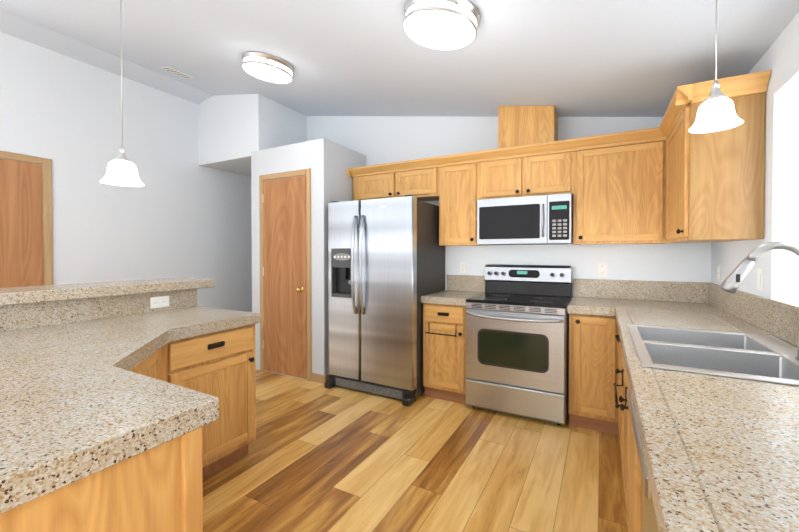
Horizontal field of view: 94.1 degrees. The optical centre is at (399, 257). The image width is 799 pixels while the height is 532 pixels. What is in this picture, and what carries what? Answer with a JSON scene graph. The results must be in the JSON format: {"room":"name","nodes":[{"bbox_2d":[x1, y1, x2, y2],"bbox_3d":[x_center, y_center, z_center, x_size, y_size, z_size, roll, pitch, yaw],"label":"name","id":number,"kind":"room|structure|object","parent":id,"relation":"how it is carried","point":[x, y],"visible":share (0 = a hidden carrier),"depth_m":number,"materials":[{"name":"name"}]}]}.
{"room":"kitchen","nodes":[
{"label":"kitchen","id":0,"kind":"room"},
{"bbox_2d":[0,286,195,329],"bbox_3d":[-1.869,0.293,1.954,0.014,0.129,1.680,0,1,29],"label":"backsplash","id":1,"kind":"structure","parent":0,"relation":"attached to","point":[17,315],"depth_m":2.10,"materials":[{"name":"beige stone"}]},
{"bbox_2d":[0,32,251,311],"bbox_3d":[-3.188,-0.342,3.484,0.120,3.189,8.200,0,1,29],"label":"wall","id":2,"kind":"structure","parent":0,"point":[181,213],"depth_m":3.90,"materials":[{"name":"paint"}]},
{"bbox_2d":[0,158,42,287],"bbox_3d":[-3.359,0.211,2.964,0.078,2.073,0.810,0,1,29],"label":"door","id":3,"kind":"structure","parent":2,"relation":"in","point":[21,242],"depth_m":3.20,"materials":[{"name":"brown wood"}]},
{"bbox_2d":[0,151,52,284],"bbox_3d":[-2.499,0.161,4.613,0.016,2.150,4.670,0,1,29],"label":"door frame","id":4,"kind":"structure","parent":2,"relation":"attached to","point":[46,163],"depth_m":3.35,"materials":[{"name":"brown wood"}]},
{"bbox_2d":[198,94,306,176],"bbox_3d":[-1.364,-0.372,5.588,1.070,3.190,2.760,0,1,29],"label":"soffit","id":5,"kind":"structure","parent":0,"point":[234,131],"depth_m":4.37,"materials":[{"name":"paint"}]},
{"bbox_2d":[251,138,366,379],"bbox_3d":[-1.022,0.026,4.267,1.040,2.430,0.761,0,1,29],"label":"wall","id":6,"kind":"structure","parent":0,"point":[328,163],"depth_m":3.77,"materials":[{"name":"paint"}]},
{"bbox_2d":[262,175,306,378],"bbox_3d":[-1.236,0.198,3.906,0.620,2.073,0.078,0,1,29],"label":"pantry door","id":7,"kind":"structure","parent":6,"relation":"in","point":[285,293],"depth_m":3.92,"materials":[{"name":"brown wood"}]},
{"bbox_2d":[259,168,325,383],"bbox_3d":[-1.139,0.171,3.892,0.910,2.150,0.019,0,1,29],"label":"door frame","id":8,"kind":"structure","parent":6,"relation":"attached to","point":[314,377],"depth_m":3.78,"materials":[{"name":"brown wood"}]},
{"bbox_2d":[0,0,798,116],"bbox_3d":[-0.839,-1.495,2.074,5.940,1.047,8.400,0,1,29],"label":"ceiling","id":9,"kind":"structure","parent":0,"point":[605,58],"depth_m":2.59,"materials":[{"name":"paint"}]},
{"bbox_2d":[100,0,144,186],"bbox_3d":[-1.456,-0.986,1.951,0.190,1.188,0.190,0,1,29],"label":"pendant light","id":10,"kind":"object","parent":9,"relation":"hanging from","point":[122,169],"visible":1,"depth_m":1.94,"materials":[{"name":"white glass"}]},
{"bbox_2d":[161,66,192,77],"bbox_3d":[-2.256,-1.881,3.775,0.119,0.028,0.260,0,1,29],"label":"ceiling vent","id":11,"kind":"object","parent":9,"relation":"in","point":[174,71],"visible":1,"depth_m":3.76,"materials":[{"name":"white plastic"}]},
{"bbox_2d":[242,51,293,83],"bbox_3d":[-1.105,-1.597,3.140,0.420,0.165,0.416,0,1,29],"label":"ceiling light","id":12,"kind":"object","parent":9,"relation":"attached to","point":[267,67],"visible":1,"depth_m":3.02,"materials":[{"name":"white glass"}]},
{"bbox_2d":[403,0,479,49],"bbox_3d":[0.227,-1.280,2.037,0.420,0.165,0.416,0,1,29],"label":"ceiling light","id":13,"kind":"object","parent":9,"relation":"attached to","point":[444,24],"visible":1,"depth_m":1.94,"materials":[{"name":"white glass"}]},
{"bbox_2d":[688,0,743,132],"bbox_3d":[1.249,-0.816,1.470,0.167,0.592,0.167,0,1,29],"label":"pendant light","id":14,"kind":"object","parent":9,"relation":"hanging from","point":[716,111],"visible":1,"depth_m":1.46,"materials":[{"name":"white glass"}]},
{"bbox_2d":[202,369,627,531],"bbox_3d":[-0.795,1.311,2.088,6.040,0.080,8.400,0,1,29],"label":"floor","id":15,"kind":"structure","parent":0,"point":[319,457],"depth_m":2.21,"materials":[{"name":"brown wood"}]},
{"bbox_2d":[0,426,211,531],"bbox_3d":[-1.378,0.857,1.116,1.650,0.855,0.584,0,1,29],"label":"base cabinet","id":16,"kind":"object","parent":15,"relation":"on","point":[161,490],"depth_m":0.85,"materials":[{"name":"brown wood"}]},
{"bbox_2d":[0,306,260,517],"bbox_3d":[-1.133,0.393,1.554,1.686,0.060,1.680,0,1,29],"label":"countertop","id":17,"kind":"structure","parent":16,"relation":"on","point":[79,401],"depth_m":1.10,"materials":[{"name":"beige stone"}]},
{"bbox_2d":[324,195,444,406],"bbox_3d":[-0.128,0.349,3.702,0.925,1.800,0.835,0,1,29],"label":"refrigerator","id":18,"kind":"object","parent":15,"relation":"on","point":[386,264],"visible":0.98,"depth_m":3.37,"materials":[{"name":"silver metal"}]},
{"bbox_2d":[421,302,465,403],"bbox_3d":[0.530,0.824,3.505,0.405,0.855,0.625,0,1,29],"label":"base cabinet","id":19,"kind":"object","parent":15,"relation":"on","point":[444,327],"depth_m":3.23,"materials":[{"name":"brown wood"}]},
{"bbox_2d":[421,290,484,305],"bbox_3d":[0.527,0.367,3.489,0.418,0.060,0.646,0,1,29],"label":"countertop","id":20,"kind":"structure","parent":19,"relation":"on","point":[447,297],"depth_m":3.28,"materials":[{"name":"beige stone"}]},
{"bbox_2d":[466,264,571,424],"bbox_3d":[1.015,0.663,3.148,0.760,1.188,0.722,0,1,29],"label":"range","id":21,"kind":"object","parent":15,"relation":"on","point":[517,353],"visible":1,"depth_m":2.92,"materials":[{"name":"grey metal"}]},
{"bbox_2d":[569,314,603,431],"bbox_3d":[1.534,0.832,2.958,0.300,0.855,0.625,0,1,29],"label":"base cabinet","id":22,"kind":"object","parent":15,"relation":"on","point":[586,331],"depth_m":2.71,"materials":[{"name":"brown wood"}]},
{"bbox_2d":[568,298,615,317],"bbox_3d":[1.522,0.374,2.947,0.305,0.060,0.646,0,1,29],"label":"countertop","id":23,"kind":"structure","parent":22,"relation":"on","point":[598,306],"depth_m":2.72,"materials":[{"name":"beige stone"}]},
{"bbox_2d":[612,298,798,531],"bbox_3d":[1.272,0.394,1.494,0.646,0.060,3.436,0,1,29],"label":"countertop","id":24,"kind":"structure","parent":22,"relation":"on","point":[721,454],"depth_m":0.78,"materials":[{"name":"beige stone"}]},
{"bbox_2d":[627,324,798,385],"bbox_3d":[1.261,0.458,1.481,0.564,0.201,0.820,0,1,29],"label":"sink basin","id":25,"kind":"object","parent":24,"relation":"in","point":[764,358],"visible":0.35,"depth_m":1.49,"materials":[{"name":"metal"}]},
{"bbox_2d":[719,241,798,360],"bbox_3d":[1.323,0.149,1.331,0.272,0.420,0.096,0,1,29],"label":"faucet","id":26,"kind":"object","parent":24,"relation":"on","point":[732,282],"visible":1,"depth_m":1.36,"materials":[{"name":"silver metal"}]},
{"bbox_2d":[604,314,623,437],"bbox_3d":[1.626,0.842,2.198,0.691,0.855,0.660,0,1,29],"label":"base cabinet","id":27,"kind":"object","parent":15,"relation":"on","point":[612,356],"depth_m":2.63,"materials":[{"name":"brown wood"}]},
{"bbox_2d":[620,362,641,531],"bbox_3d":[1.285,0.929,1.503,0.625,0.700,0.890,0,1,29],"label":"base cabinet","id":28,"kind":"object","parent":15,"relation":"on","point":[632,478],"depth_m":1.55,"materials":[{"name":"brown wood"}]},
{"bbox_2d":[628,389,658,531],"bbox_3d":[0.904,0.862,0.855,0.622,0.852,0.602,0,1,29],"label":"dishwasher","id":29,"kind":"object","parent":15,"relation":"on","point":[649,522],"visible":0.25,"depth_m":1.00,"materials":[{"name":"grey paint"}]},
{"bbox_2d":[307,116,710,297],"bbox_3d":[0.625,-0.315,3.867,4.310,3.123,0.120,0,1,29],"label":"wall","id":30,"kind":"structure","parent":0,"point":[376,140],"depth_m":3.63,"materials":[{"name":"paint"}]},
{"bbox_2d":[352,166,399,200],"bbox_3d":[-0.175,-0.751,4.039,0.595,0.290,0.325,0,1,29],"label":"upper cabinet","id":31,"kind":"object","parent":30,"relation":"attached to","point":[373,184],"depth_m":3.89,"materials":[{"name":"brown wood"}]},
{"bbox_2d":[400,162,439,201],"bbox_3d":[0.213,-0.748,3.827,0.540,0.290,0.325,0,1,29],"label":"upper cabinet","id":32,"kind":"object","parent":30,"relation":"attached to","point":[422,182],"depth_m":3.65,"materials":[{"name":"brown wood"}]},
{"bbox_2d":[436,158,487,245],"bbox_3d":[0.622,-0.506,3.608,0.390,0.768,0.325,0,1,29],"label":"upper cabinet","id":33,"kind":"object","parent":30,"relation":"attached to","point":[459,181],"depth_m":3.46,"materials":[{"name":"brown wood"}]},
{"bbox_2d":[460,262,466,273],"bbox_3d":[0.646,0.100,3.787,0.072,0.118,0.008,0,1,29],"label":"electrical outlet","id":34,"kind":"object","parent":30,"relation":"attached to","point":[463,265],"visible":1,"depth_m":3.78,"materials":[{"name":"white plastic"}]},
{"bbox_2d":[480,146,571,198],"bbox_3d":[1.136,-0.704,3.325,0.780,0.363,0.325,0,1,29],"label":"upper cabinet","id":35,"kind":"object","parent":30,"relation":"attached to","point":[533,172],"depth_m":3.17,"materials":[{"name":"brown wood"}]},
{"bbox_2d":[477,193,572,244],"bbox_3d":[1.110,-0.319,3.284,0.766,0.400,0.427,0,1,29],"label":"microwave","id":36,"kind":"object","parent":35,"relation":"attached to","point":[536,220],"visible":1,"depth_m":3.11,"materials":[{"name":"grey metal"}]},
{"bbox_2d":[496,106,559,153],"bbox_3d":[1.151,-1.149,3.327,0.460,0.397,0.296,0,1,29],"label":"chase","id":37,"kind":"object","parent":30,"relation":"attached to","point":[520,128],"depth_m":3.19,"materials":[{"name":"brown wood"}]},
{"bbox_2d":[448,275,707,301],"bbox_3d":[1.433,0.260,3.350,2.141,0.158,0.020,0,1,29],"label":"backsplash","id":38,"kind":"structure","parent":30,"relation":"attached to","point":[582,288],"depth_m":3.09,"materials":[{"name":"beige stone"}]},
{"bbox_2d":[598,263,606,276],"bbox_3d":[1.740,0.101,3.191,0.072,0.118,0.008,0,1,29],"label":"electrical outlet","id":39,"kind":"object","parent":30,"relation":"attached to","point":[602,269],"visible":1,"depth_m":3.19,"materials":[{"name":"white plastic"}]},
{"bbox_2d":[572,134,655,244],"bbox_3d":[1.740,-0.497,2.965,0.630,0.768,0.384,0,1,29],"label":"upper cabinet","id":40,"kind":"object","parent":30,"relation":"attached to","point":[614,179],"depth_m":2.86,"materials":[{"name":"brown wood"}]},
{"bbox_2d":[711,12,798,298],"bbox_3d":[1.100,0.108,0.083,0.390,2.382,6.320,0,1,29],"label":"wall","id":41,"kind":"structure","parent":0,"point":[779,59],"depth_m":1.81,"materials":[{"name":"paint"}]},
{"bbox_2d":[652,86,766,243],"bbox_3d":[1.880,-0.488,2.330,0.389,0.768,0.753,0,1,29],"label":"upper cabinet","id":42,"kind":"object","parent":41,"relation":"attached to","point":[710,186],"depth_m":2.01,"materials":[{"name":"brown wood"}]},
{"bbox_2d":[717,265,720,281],"bbox_3d":[2.271,0.108,2.651,0.008,0.118,0.072,0,1,29],"label":"electrical outlet","id":43,"kind":"object","parent":41,"relation":"attached to","point":[718,272],"visible":1,"depth_m":2.64,"materials":[{"name":"white plastic"}]},
{"bbox_2d":[708,283,798,345],"bbox_3d":[1.542,0.287,1.334,0.020,0.158,3.416,0,1,29],"label":"backsplash","id":44,"kind":"structure","parent":41,"relation":"attached to","point":[781,319],"depth_m":1.87,"materials":[{"name":"beige stone"}]},
{"bbox_2d":[757,268,762,290],"bbox_3d":[1.891,0.113,1.953,0.008,0.118,0.072,0,1,29],"label":"light switch","id":45,"kind":"object","parent":41,"relation":"attached to","point":[759,279],"visible":0.98,"depth_m":1.94,"materials":[{"name":"white plastic"}]},
{"bbox_3d":[-1.941,0.751,1.988,0.135,1.044,1.700,0,1,29],"label":"wall","id":46,"kind":"structure","parent":0,"visible":0},
{"bbox_2d":[150,296,168,308],"bbox_3d":[-1.581,0.291,2.458,0.008,0.072,0.118,0,1,29],"label":"outlet","id":47,"kind":"object","parent":46,"relation":"attached to","point":[159,302],"visible":1,"depth_m":2.45,"materials":[{"name":"white plastic"}]}
]}

